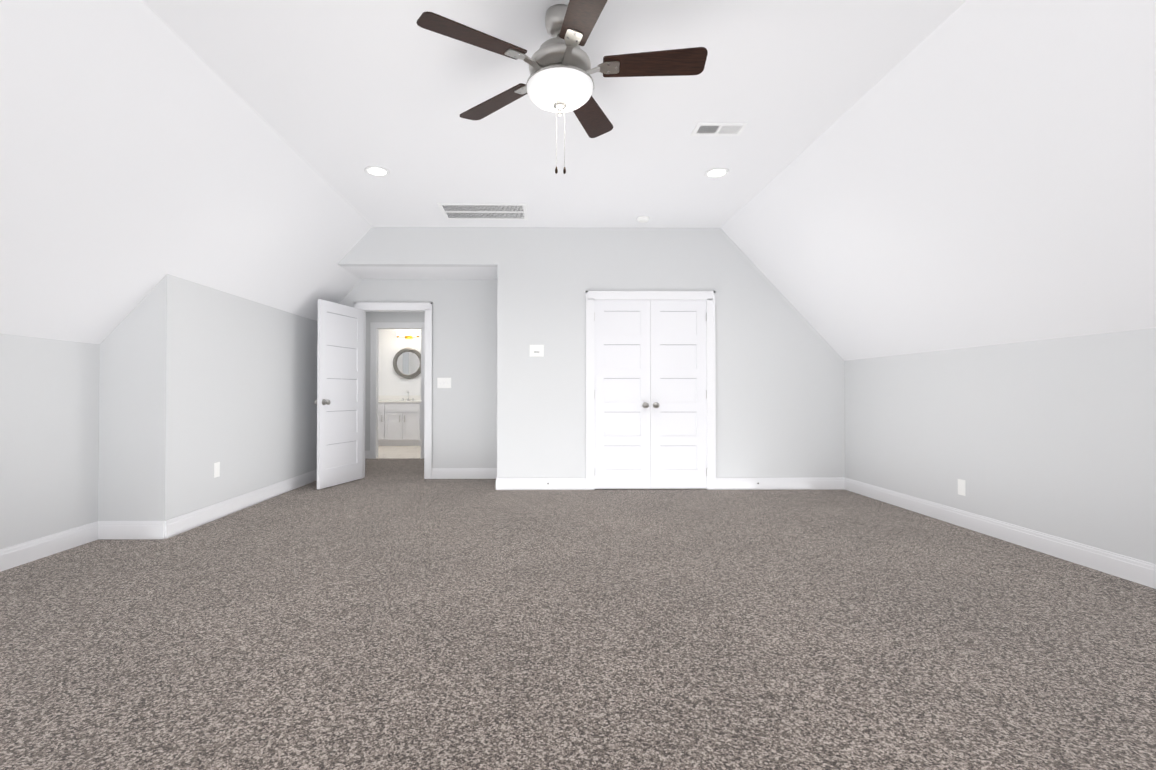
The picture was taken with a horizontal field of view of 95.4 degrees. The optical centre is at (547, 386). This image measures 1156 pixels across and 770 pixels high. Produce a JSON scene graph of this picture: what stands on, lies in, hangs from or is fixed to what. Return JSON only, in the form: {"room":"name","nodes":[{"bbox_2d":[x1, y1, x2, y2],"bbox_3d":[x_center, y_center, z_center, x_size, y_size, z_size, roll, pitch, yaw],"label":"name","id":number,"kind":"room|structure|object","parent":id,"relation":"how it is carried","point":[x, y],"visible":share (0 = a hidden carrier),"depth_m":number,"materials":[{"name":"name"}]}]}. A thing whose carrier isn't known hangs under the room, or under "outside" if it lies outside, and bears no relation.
{"room":"empty attic bedroom","nodes":[
{"label":"empty attic bedroom","id":0,"kind":"room"},
{"bbox_2d":[0,333,99,548],"bbox_3d":[-3.206,0.340,1.821,0.100,1.425,9.150,0,-1,-1],"label":"wall","id":1,"kind":"structure","parent":0,"point":[49,432],"depth_m":3.32,"materials":[{"name":"white paint"}]},
{"bbox_2d":[0,521,99,571],"bbox_3d":[-3.134,0.976,0.539,0.016,0.125,6.340,0,-1,-1],"label":"baseboard","id":2,"kind":"structure","parent":1,"relation":"attached to","point":[29,551],"depth_m":3.31,"materials":[{"name":"white wood"}]},
{"bbox_2d":[0,0,371,343],"bbox_3d":[-2.537,-1.058,1.843,1.423,1.515,9.150,0,-1,-1],"label":"ceiling","id":3,"kind":"structure","parent":0,"point":[144,149],"depth_m":3.03,"materials":[{"name":"white paint"}]},
{"bbox_2d":[98,274,317,520],"bbox_3d":[-2.964,0.135,5.011,0.490,1.909,2.580,0,-1,-1],"label":"wall bump-out","id":4,"kind":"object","parent":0,"point":[197,381],"visible":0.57,"depth_m":4.09,"materials":[{"name":"white paint"}]},
{"bbox_2d":[100,521,159,538],"bbox_3d":[-2.936,1.012,3.703,0.420,0.125,0.016,0,-1,-1],"label":"baseboard","id":5,"kind":"structure","parent":4,"relation":"attached to","point":[108,529],"depth_m":3.70,"materials":[{"name":"white wood"}]},
{"bbox_2d":[214,462,219,477],"bbox_3d":[-2.716,0.681,4.307,0.008,0.120,0.075,0,-1,-1],"label":"outlet","id":6,"kind":"object","parent":4,"relation":"attached to","point":[217,469],"visible":1,"depth_m":4.31,"materials":[{"name":"white plastic"}]},
{"bbox_2d":[160,469,316,538],"bbox_3d":[-2.711,1.026,4.995,0.016,0.125,2.596,0,-1,-1],"label":"baseboard","id":7,"kind":"structure","parent":4,"relation":"attached to","point":[169,528],"depth_m":4.44,"materials":[{"name":"white wood"}]},
{"bbox_2d":[365,312,424,450],"bbox_3d":[-2.159,-0.124,8.303,2.450,2.500,0.100,0,-1,-1],"label":"wall","id":8,"kind":"structure","parent":0,"point":[395,316],"depth_m":8.24,"materials":[{"name":"white paint"}]},
{"bbox_2d":[365,451,369,458],"bbox_3d":[-3.016,1.063,8.222,0.475,0.125,0.016,0,-1,-1],"label":"baseboard","id":9,"kind":"structure","parent":8,"relation":"attached to","point":[367,453],"depth_m":8.22,"materials":[{"name":"white wood"}]},
{"bbox_2d":[370,322,424,458],"bbox_3d":[-2.338,0.059,8.287,0.880,2.135,0.124,0,-1,-1],"label":"door frame","id":10,"kind":"structure","parent":8,"relation":"attached to","point":[375,327],"depth_m":8.23,"materials":[{"name":"white wood"}]},
{"bbox_2d":[376,446,420,458],"bbox_3d":[-2.247,1.190,9.517,2.800,0.100,2.560,0,-1,-1],"label":"floor","id":11,"kind":"structure","parent":0,"point":[399,451],"depth_m":9.06,"materials":[{"name":"beige tile"}]},
{"bbox_2d":[378,403,420,445],"bbox_3d":[-2.779,0.730,10.402,1.546,0.840,0.583,0,-1,-1],"label":"bathroom vanity","id":12,"kind":"object","parent":11,"relation":"on","point":[399,420],"depth_m":10.14,"materials":[{"name":"white wood"}]},
{"bbox_2d":[378,399,420,402],"bbox_3d":[-2.769,0.293,10.415,1.566,0.035,0.566,0,-1,-1],"label":"countertop","id":13,"kind":"structure","parent":12,"relation":"on","point":[379,400],"depth_m":10.35,"materials":[{"name":"white stone"}]},
{"bbox_2d":[378,329,420,395],"bbox_3d":[-2.564,-0.096,10.758,1.950,2.500,0.100,0,-1,-1],"label":"wall","id":14,"kind":"structure","parent":0,"point":[391,382],"depth_m":10.70,"materials":[{"name":"white paint"}]},
{"bbox_2d":[378,395,420,398],"bbox_3d":[-2.772,0.228,10.689,1.566,0.100,0.020,0,-1,-1],"label":"backsplash","id":15,"kind":"structure","parent":14,"relation":"attached to","point":[402,396],"depth_m":10.68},
{"bbox_2d":[393,348,420,378],"bbox_3d":[-2.829,-0.477,10.667,0.628,0.628,0.027,0,-1,-1],"label":"round mirror","id":16,"kind":"object","parent":14,"relation":"attached to","point":[406,363],"visible":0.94,"depth_m":10.67,"materials":[{"name":"clear glass"}]},
{"bbox_2d":[397,333,418,338],"bbox_3d":[-2.828,-1.033,10.663,0.460,0.123,0.098,0,-1,-1],"label":"sconce","id":17,"kind":"object","parent":14,"relation":"attached to","point":[408,337],"visible":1,"depth_m":10.63,"materials":[{"name":"gold metal"}]},
{"bbox_2d":[338,279,496,467],"bbox_3d":[-1.870,-0.149,6.046,2.860,2.500,0.740,0,-1,-1],"label":"wall","id":18,"kind":"structure","parent":0,"point":[464,359],"depth_m":6.33,"materials":[{"name":"white paint"}]},
{"bbox_2d":[314,299,362,488],"bbox_3d":[-2.354,0.082,5.929,0.297,2.015,0.737,0,-1,-1],"label":"entry door","id":19,"kind":"structure","parent":18,"relation":"in","point":[338,402],"depth_m":5.87,"materials":[{"name":"white wood"}]},
{"bbox_2d":[354,302,431,478],"bbox_3d":[-1.853,0.047,6.364,0.930,2.115,0.148,0,-1,-1],"label":"door frame","id":20,"kind":"structure","parent":18,"relation":"attached to","point":[365,307],"depth_m":6.30,"materials":[{"name":"white wood"}]},
{"bbox_2d":[437,378,450,387],"bbox_3d":[-1.243,-0.046,6.313,0.165,0.125,0.014,0,-1,-1],"label":"light switch","id":21,"kind":"object","parent":18,"relation":"attached to","point":[443,382],"visible":1,"depth_m":6.31,"materials":[{"name":"white plastic"}]},
{"bbox_2d":[432,468,495,478],"bbox_3d":[-0.966,1.041,6.304,0.845,0.125,0.016,0,-1,-1],"label":"baseboard","id":22,"kind":"structure","parent":18,"relation":"attached to","point":[437,473],"depth_m":6.30,"materials":[{"name":"white wood"}]},
{"bbox_2d":[341,266,496,278],"bbox_3d":[-1.450,-1.349,6.064,2.020,0.100,0.740,0,-1,-1],"label":"ceiling","id":23,"kind":"structure","parent":0,"point":[375,272],"depth_m":5.97,"materials":[{"name":"white paint"}]},
{"bbox_2d":[141,0,966,227],"bbox_3d":[0.038,-1.801,1.509,3.760,0.100,8.410,0,-1,-1],"label":"ceiling","id":24,"kind":"structure","parent":0,"point":[339,96],"depth_m":3.12,"materials":[{"name":"white paint"}]},
{"bbox_2d":[364,166,389,176],"bbox_3d":[-1.360,-1.716,4.189,0.192,0.008,0.192,0,-1,-1],"label":"recessed light","id":25,"kind":"object","parent":24,"relation":"in","point":[376,171],"visible":1,"depth_m":4.19,"materials":[{"name":"white"}]},
{"bbox_2d":[437,203,527,219],"bbox_3d":[-0.615,-1.705,5.116,0.830,0.010,0.440,0,-1,-1],"label":"ceiling vent","id":26,"kind":"object","parent":24,"relation":"in","point":[483,211],"visible":1,"depth_m":5.10,"materials":[{"name":"white metal"}]},
{"bbox_2d":[417,0,707,173],"bbox_3d":[0.091,-1.359,2.433,1.265,0.764,1.285,0,-1,-1],"label":"ceiling fan","id":27,"kind":"object","parent":24,"relation":"hanging from","point":[560,81],"visible":1,"depth_m":2.37,"materials":[{"name":"brown wood"}]},
{"bbox_2d":[637,216,649,222],"bbox_3d":[0.968,-1.690,5.313,0.128,0.034,0.128,0,-1,-1],"label":"smoke detector","id":28,"kind":"object","parent":24,"relation":"attached to","point":[642,219],"visible":1,"depth_m":5.27,"materials":[{"name":"white plastic"}]},
{"bbox_2d":[704,168,728,177],"bbox_3d":[1.360,-1.715,4.217,0.192,0.008,0.192,0,-1,-1],"label":"recessed light","id":29,"kind":"object","parent":24,"relation":"in","point":[716,172],"visible":1,"depth_m":4.21,"materials":[{"name":"white"}]},
{"bbox_2d":[691,122,747,135],"bbox_3d":[1.147,-1.723,3.515,0.330,0.008,0.160,0,-1,-1],"label":"ceiling vent","id":30,"kind":"object","parent":24,"relation":"in","point":[715,129],"visible":1,"depth_m":3.51,"materials":[{"name":"white metal"}]},
{"bbox_2d":[0,458,1155,769],"bbox_3d":[0.024,1.113,2.766,7.200,0.100,10.990,0,-1,-1],"label":"floor carpet","id":31,"kind":"object","parent":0,"point":[392,614],"visible":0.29,"depth_m":2.19,"materials":[{"name":"grey carpet"}]},
{"bbox_2d":[338,227,844,477],"bbox_3d":[0.414,-0.304,5.651,5.740,2.800,0.100,0,-1,-1],"label":"wall","id":32,"kind":"structure","parent":0,"point":[780,390],"depth_m":5.61,"materials":[{"name":"white paint"}]},
{"bbox_2d":[530,345,543,356],"bbox_3d":[-0.115,-0.385,5.584,0.150,0.125,0.024,0,-1,-1],"label":"thermostat","id":33,"kind":"object","parent":32,"relation":"attached to","point":[536,350],"visible":1,"depth_m":5.59,"materials":[{"name":"white plastic"}]},
{"bbox_2d":[492,475,585,489],"bbox_3d":[-0.070,1.033,5.571,0.961,0.125,0.020,0,-1,-1],"label":"baseboard","id":34,"kind":"structure","parent":32,"relation":"attached to","point":[501,483],"depth_m":5.57,"materials":[{"name":"white wood"}]},
{"bbox_2d":[594,300,650,488],"bbox_3d":[0.797,0.080,5.584,0.603,2.015,0.108,0,-1,-1],"label":"closet door","id":35,"kind":"structure","parent":32,"relation":"in","point":[622,389],"depth_m":5.61,"materials":[{"name":"white wood"}]},
{"bbox_2d":[586,291,715,489],"bbox_3d":[1.099,0.039,5.643,1.380,2.115,0.124,0,-1,-1],"label":"trim","id":36,"kind":"structure","parent":32,"relation":"attached to","point":[707,296],"depth_m":5.59,"materials":[{"name":"white wood"}]},
{"bbox_2d":[650,300,706,488],"bbox_3d":[1.403,0.080,5.591,0.603,2.015,0.108,0,-1,-1],"label":"closet door","id":37,"kind":"structure","parent":32,"relation":"in","point":[678,426],"depth_m":5.61,"materials":[{"name":"white wood"}]},
{"bbox_2d":[721,0,1155,360],"bbox_3d":[2.609,-1.062,1.527,1.423,1.515,8.410,0,-1,-1],"label":"ceiling","id":38,"kind":"structure","parent":0,"point":[971,173],"depth_m":2.96,"materials":[{"name":"white paint"}]},
{"bbox_2d":[844,328,1155,563],"bbox_3d":[3.278,0.337,1.519,0.100,1.425,8.410,0,-1,-1],"label":"wall","id":39,"kind":"structure","parent":0,"point":[1056,437],"depth_m":3.52,"materials":[{"name":"white paint"}]},
{"bbox_2d":[958,479,965,495],"bbox_3d":[3.205,0.778,4.058,0.008,0.120,0.075,0,-1,-1],"label":"electrical outlet","id":40,"kind":"object","parent":39,"relation":"attached to","point":[961,488],"visible":1,"depth_m":4.06,"materials":[{"name":"white plastic"}]},
{"bbox_2d":[840,477,1155,588],"bbox_3d":[3.220,0.987,1.511,0.016,0.125,8.210,0,-1,-1],"label":"baseboard","id":41,"kind":"structure","parent":39,"relation":"attached to","point":[1126,567],"depth_m":3.51,"materials":[{"name":"white wood"}]}
]}

